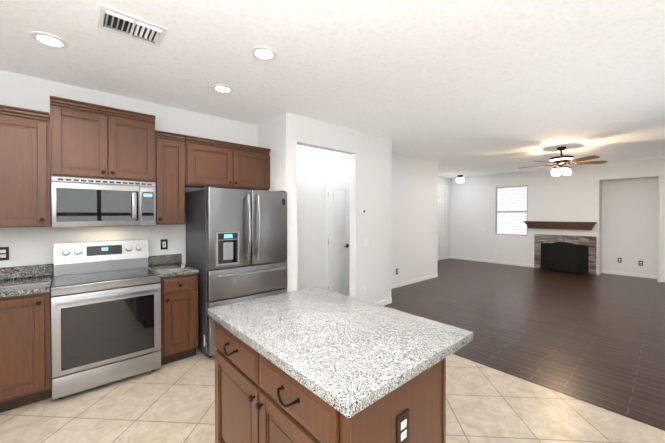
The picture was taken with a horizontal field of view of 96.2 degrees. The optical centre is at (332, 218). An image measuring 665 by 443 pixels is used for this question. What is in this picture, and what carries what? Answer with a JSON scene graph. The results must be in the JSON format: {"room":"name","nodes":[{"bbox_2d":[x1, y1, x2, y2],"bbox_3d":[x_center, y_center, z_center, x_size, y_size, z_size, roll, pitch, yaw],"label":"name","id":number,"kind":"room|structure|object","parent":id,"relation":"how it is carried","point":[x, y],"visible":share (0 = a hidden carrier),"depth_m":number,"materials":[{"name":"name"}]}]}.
{"room":"kitchen","nodes":[
{"label":"kitchen","id":0,"kind":"room"},
{"bbox_2d":[0,70,257,277],"bbox_3d":[-2.535,0.080,2.947,3.860,2.720,0.120,-1,1,-41],"label":"wall","id":1,"kind":"structure","parent":0,"point":[30,245],"depth_m":3.02,"materials":[{"name":"white paint"}]},
{"bbox_2d":[0,247,8,260],"bbox_3d":[-2.852,0.308,2.583,0.072,0.116,0.008,-1,1,-41],"label":"outlet","id":2,"kind":"object","parent":1,"relation":"attached to","point":[4,253],"depth_m":2.59,"materials":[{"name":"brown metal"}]},
{"bbox_2d":[0,108,51,227],"bbox_3d":[-2.747,-0.383,2.441,0.647,0.916,0.347,-1,1,-41],"label":"upper cabinet","id":3,"kind":"object","parent":1,"relation":"attached to","point":[25,182],"depth_m":2.43,"materials":[{"name":"brown wood"}]},
{"bbox_2d":[48,100,119,179],"bbox_3d":[-2.316,-0.667,2.783,0.447,0.616,0.397,-1,1,-41],"label":"upper cabinet","id":4,"kind":"object","parent":1,"relation":"attached to","point":[64,137],"depth_m":2.63,"materials":[{"name":"brown wood"}]},
{"bbox_2d":[51,176,155,227],"bbox_3d":[-2.176,-0.139,2.873,0.761,0.430,0.456,-1,1,-41],"label":"microwave","id":5,"kind":"object","parent":4,"relation":"attached to","point":[82,202],"visible":1,"depth_m":2.70,"materials":[{"name":"grey metal"}]},
{"bbox_2d":[0,253,181,280],"bbox_3d":[-2.644,0.476,2.758,2.302,0.104,0.019,-1,1,-41],"label":"backsplash","id":6,"kind":"structure","parent":1,"relation":"attached to","point":[29,270],"depth_m":2.71,"materials":[{"name":"grey stone"}]},
{"bbox_2d":[120,112,155,182],"bbox_3d":[-2.075,-0.669,2.996,0.447,0.616,0.397,-1,1,-41],"label":"upper cabinet","id":7,"kind":"object","parent":1,"relation":"attached to","point":[137,133],"depth_m":2.90,"materials":[{"name":"brown wood"}]},
{"bbox_2d":[161,239,167,249],"bbox_3d":[-1.920,0.299,3.404,0.072,0.116,0.009,-1,1,-41],"label":"outlet","id":8,"kind":"object","parent":1,"relation":"attached to","point":[164,242],"depth_m":3.40,"materials":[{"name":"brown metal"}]},
{"bbox_2d":[155,132,187,224],"bbox_3d":[-1.812,-0.392,3.263,0.289,0.916,0.347,-1,1,-41],"label":"upper cabinet","id":9,"kind":"object","parent":1,"relation":"attached to","point":[171,151],"depth_m":3.14,"materials":[{"name":"brown wood"}]},
{"bbox_2d":[188,140,239,188],"bbox_3d":[-1.480,-0.610,3.553,0.586,0.486,0.347,-1,1,-41],"label":"upper cabinet","id":10,"kind":"object","parent":1,"relation":"attached to","point":[209,164],"depth_m":3.43,"materials":[{"name":"brown wood"}]},
{"bbox_2d":[232,148,269,190],"bbox_3d":[-1.139,-0.613,3.853,0.576,0.486,0.347,-1,1,-41],"label":"upper cabinet","id":11,"kind":"object","parent":1,"relation":"attached to","point":[254,162],"depth_m":3.77,"materials":[{"name":"brown wood"}]},
{"bbox_2d":[257,112,294,291],"bbox_3d":[-0.798,0.069,3.985,0.120,2.720,0.855,-1,1,-41],"label":"wall","id":12,"kind":"structure","parent":0,"point":[275,135],"depth_m":3.69,"materials":[{"name":"white paint"}]},
{"bbox_2d":[297,145,349,289],"bbox_3d":[-0.235,0.059,4.904,1.940,2.720,0.120,-1,1,-41],"label":"wall","id":13,"kind":"structure","parent":0,"point":[316,167],"depth_m":4.76,"materials":[{"name":"white paint"}]},
{"bbox_2d":[325,177,349,295],"bbox_3d":[0.129,0.371,5.100,0.624,2.092,0.067,-1,1,-41],"label":"pantry door","id":14,"kind":"structure","parent":13,"relation":"in","point":[337,234],"depth_m":5.09,"materials":[{"name":"white wood"}]},
{"bbox_2d":[0,348,664,442],"bbox_3d":[-0.066,1.511,0.958,4.920,0.100,6.390,-1,1,-41],"label":"floor","id":15,"kind":"structure","parent":0,"point":[172,402],"depth_m":2.20,"materials":[{"name":"beige tile"}]},
{"bbox_2d":[0,277,52,412],"bbox_3d":[-2.598,1.008,2.399,0.505,0.875,0.627,-1,1,-41],"label":"base cabinet","id":16,"kind":"object","parent":15,"relation":"on","point":[25,340],"depth_m":2.25,"materials":[{"name":"brown wood"}]},
{"bbox_2d":[0,273,51,296],"bbox_3d":[-2.853,0.554,2.160,1.197,0.039,0.642,-1,1,-41],"label":"countertop","id":17,"kind":"structure","parent":16,"relation":"on","point":[15,286],"depth_m":2.33,"materials":[{"name":"grey stone"}]},
{"bbox_2d":[51,239,160,399],"bbox_3d":[-2.081,0.838,2.764,0.744,1.208,0.743,-1,1,-41],"label":"range","id":18,"kind":"object","parent":15,"relation":"on","point":[105,312],"visible":1,"depth_m":2.57,"materials":[{"name":"silver metal"}]},
{"bbox_2d":[160,273,197,364],"bbox_3d":[-1.710,1.000,3.180,0.349,0.875,0.628,-1,1,-41],"label":"base cabinet","id":19,"kind":"object","parent":15,"relation":"on","point":[179,295],"depth_m":2.95,"materials":[{"name":"brown wood"}]},
{"bbox_2d":[148,261,198,276],"bbox_3d":[-1.705,0.543,3.170,0.349,0.039,0.642,-1,1,-41],"label":"countertop","id":20,"kind":"structure","parent":19,"relation":"on","point":[177,269],"depth_m":3.05,"materials":[{"name":"grey stone"}]},
{"bbox_2d":[185,186,286,357],"bbox_3d":[-1.108,0.555,3.512,0.922,1.757,0.864,-1,1,-41],"label":"refrigerator","id":21,"kind":"object","parent":15,"relation":"on","point":[236,245],"visible":0.62,"depth_m":3.17,"materials":[{"name":"silver metal"}]},
{"bbox_2d":[207,287,472,442],"bbox_3d":[-0.045,0.995,1.592,0.844,0.918,1.202,-1,1,-41],"label":"kitchen island","id":22,"kind":"object","parent":15,"relation":"on","point":[314,365],"visible":1,"depth_m":1.27,"materials":[{"name":"grey stone"}]},
{"bbox_2d":[0,0,664,177],"bbox_3d":[2.294,-1.339,3.771,12.220,0.100,7.540,-1,1,-41],"label":"ceiling","id":23,"kind":"structure","parent":0,"point":[455,88],"depth_m":2.51,"materials":[{"name":"paint"}]},
{"bbox_2d":[31,31,67,47],"bbox_3d":[-2.013,-1.266,2.127,0.196,0.010,0.196,-1,1,-41],"label":"recessed light","id":24,"kind":"object","parent":23,"relation":"in","point":[47,39],"visible":1,"depth_m":2.11,"materials":[{"name":"white plastic"}]},
{"bbox_2d":[97,4,167,46],"bbox_3d":[-1.327,-1.261,1.984,0.360,0.016,0.280,-1,1,-41],"label":"ceiling vent","id":25,"kind":"object","parent":23,"relation":"in","point":[110,19],"visible":1,"depth_m":1.97,"materials":[{"name":"white metal"}]},
{"bbox_2d":[212,84,232,92],"bbox_3d":[-1.082,-1.274,2.946,0.196,0.010,0.196,-1,1,-41],"label":"recessed light","id":26,"kind":"object","parent":23,"relation":"in","point":[221,88],"visible":1,"depth_m":2.93,"materials":[{"name":"white"}]},
{"bbox_2d":[251,46,276,59],"bbox_3d":[-0.528,-1.267,2.301,0.196,0.010,0.196,-1,1,-41],"label":"recessed light","id":27,"kind":"object","parent":23,"relation":"in","point":[263,53],"visible":1,"depth_m":2.29,"materials":[{"name":"white plastic"}]},
{"bbox_2d":[456,175,464,182],"bbox_3d":[4.013,-1.224,9.373,0.270,0.245,0.270,-1,1,-41],"label":"ceiling light","id":28,"kind":"object","parent":23,"relation":"attached to","point":[459,179],"visible":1,"depth_m":9.29,"materials":[{"name":"white glass"}]},
{"bbox_2d":[518,147,607,175],"bbox_3d":[4.200,-1.051,5.564,1.350,0.510,1.300,-1,1,-41],"label":"ceiling fan","id":29,"kind":"object","parent":23,"relation":"hanging from","point":[561,161],"visible":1,"depth_m":5.42,"materials":[{"name":"brown wood"}]},
{"bbox_2d":[294,114,391,302],"bbox_3d":[0.216,0.064,4.391,1.940,2.720,0.125,-1,1,-41],"label":"wall","id":30,"kind":"structure","parent":0,"point":[370,184],"depth_m":4.55,"materials":[{"name":"white paint"}]},
{"bbox_2d":[360,209,365,213],"bbox_3d":[0.457,-0.094,4.503,0.120,0.075,0.022,-1,1,-41],"label":"thermostat","id":31,"kind":"object","parent":30,"relation":"attached to","point":[362,211],"visible":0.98,"depth_m":4.49,"materials":[{"name":"white plastic"}]},
{"bbox_2d":[363,238,367,245],"bbox_3d":[0.507,0.362,4.560,0.118,0.118,0.009,-1,1,-41],"label":"light switch","id":32,"kind":"object","parent":30,"relation":"attached to","point":[365,241],"depth_m":4.55,"materials":[{"name":"white plastic"}]},
{"bbox_2d":[375,298,391,305],"bbox_3d":[0.670,1.379,4.716,0.872,0.085,0.015,-1,1,-41],"label":"baseboard","id":33,"kind":"structure","parent":30,"relation":"attached to","point":[389,300],"depth_m":4.87,"materials":[{"name":"white"}]},
{"bbox_2d":[391,152,437,284],"bbox_3d":[1.464,0.044,6.265,2.650,2.720,0.120,-1,1,-41],"label":"wall","id":34,"kind":"structure","parent":0,"point":[414,233],"depth_m":6.44,"materials":[{"name":"white paint"}]},
{"bbox_2d":[391,273,437,288],"bbox_3d":[1.558,1.362,6.273,2.542,0.085,0.015,-1,1,-41],"label":"baseboard","id":35,"kind":"structure","parent":34,"relation":"attached to","point":[408,282],"depth_m":6.43,"materials":[{"name":"white wood"}]},
{"bbox_2d":[438,176,450,255],"bbox_3d":[2.791,0.014,9.163,3.410,2.720,0.120,-1,1,-41],"label":"wall","id":36,"kind":"structure","parent":0,"point":[444,181],"depth_m":10.07,"materials":[{"name":"white paint"}]},
{"bbox_2d":[437,184,447,260],"bbox_3d":[3.518,0.137,9.678,0.924,2.462,0.067,-1,1,-41],"label":"entry door","id":37,"kind":"structure","parent":36,"relation":"in","point":[442,222],"depth_m":9.79,"materials":[{"name":"white"}]},
{"bbox_2d":[384,258,664,430],"bbox_3d":[4.141,1.464,5.425,7.300,0.100,7.540,-1,1,-41],"label":"floor","id":38,"kind":"structure","parent":0,"point":[597,340],"depth_m":4.01,"materials":[{"name":"brown wood"}]},
{"bbox_2d":[540,242,588,272],"bbox_3d":[5.994,0.990,7.763,0.120,0.757,1.006,-1,1,-41],"label":"fire screen","id":39,"kind":"object","parent":38,"relation":"on","point":[564,256],"visible":0.98,"depth_m":7.69,"materials":[{"name":"black metal"}]},
{"bbox_2d":[450,158,664,278],"bbox_3d":[6.626,0.030,7.597,0.520,2.720,7.540,-1,1,-41],"label":"wall","id":40,"kind":"structure","parent":0,"point":[622,204],"depth_m":7.55,"materials":[{"name":"white paint"}]},
{"bbox_2d":[450,256,533,267],"bbox_3d":[4.861,1.331,9.214,0.012,0.085,2.560,-1,1,-41],"label":"baseboard","id":41,"kind":"structure","parent":40,"relation":"attached to","point":[454,257],"depth_m":9.11,"materials":[{"name":"white wood"}]},
{"bbox_2d":[496,185,527,235],"bbox_3d":[5.289,-0.218,8.815,0.075,1.450,0.860,-1,1,-41],"label":"window","id":42,"kind":"structure","parent":40,"relation":"in","point":[511,209],"depth_m":8.80,"materials":[{"name":"grey plastic"}]},
{"bbox_2d":[524,221,596,229],"bbox_3d":[5.920,0.185,7.843,0.212,0.195,1.520,-1,1,-41],"label":"mantel shelf","id":43,"kind":"object","parent":40,"relation":"attached to","point":[561,225],"visible":1,"depth_m":7.77,"materials":[{"name":"brown wood"}]},
{"bbox_2d":[534,234,596,274],"bbox_3d":[6.058,0.918,7.826,0.037,0.940,1.300,-1,1,-41],"label":"fireplace surround","id":44,"kind":"object","parent":40,"relation":"attached to","point":[589,241],"visible":0.79,"depth_m":7.70,"materials":[{"name":"stone"}]},
{"bbox_2d":[602,270,657,278],"bbox_3d":[7.150,1.352,7.219,0.012,0.085,0.980,-1,1,-41],"label":"baseboard","id":45,"kind":"structure","parent":40,"relation":"attached to","point":[603,271],"depth_m":7.18,"materials":[{"name":"white wood"}]},
{"bbox_2d":[657,277,664,281],"bbox_3d":[8.005,1.369,5.641,0.012,0.085,2.520,-1,1,-41],"label":"baseboard","id":46,"kind":"structure","parent":40,"relation":"attached to","point":[658,279],"depth_m":6.55,"materials":[{"name":"white wood"}]}
]}

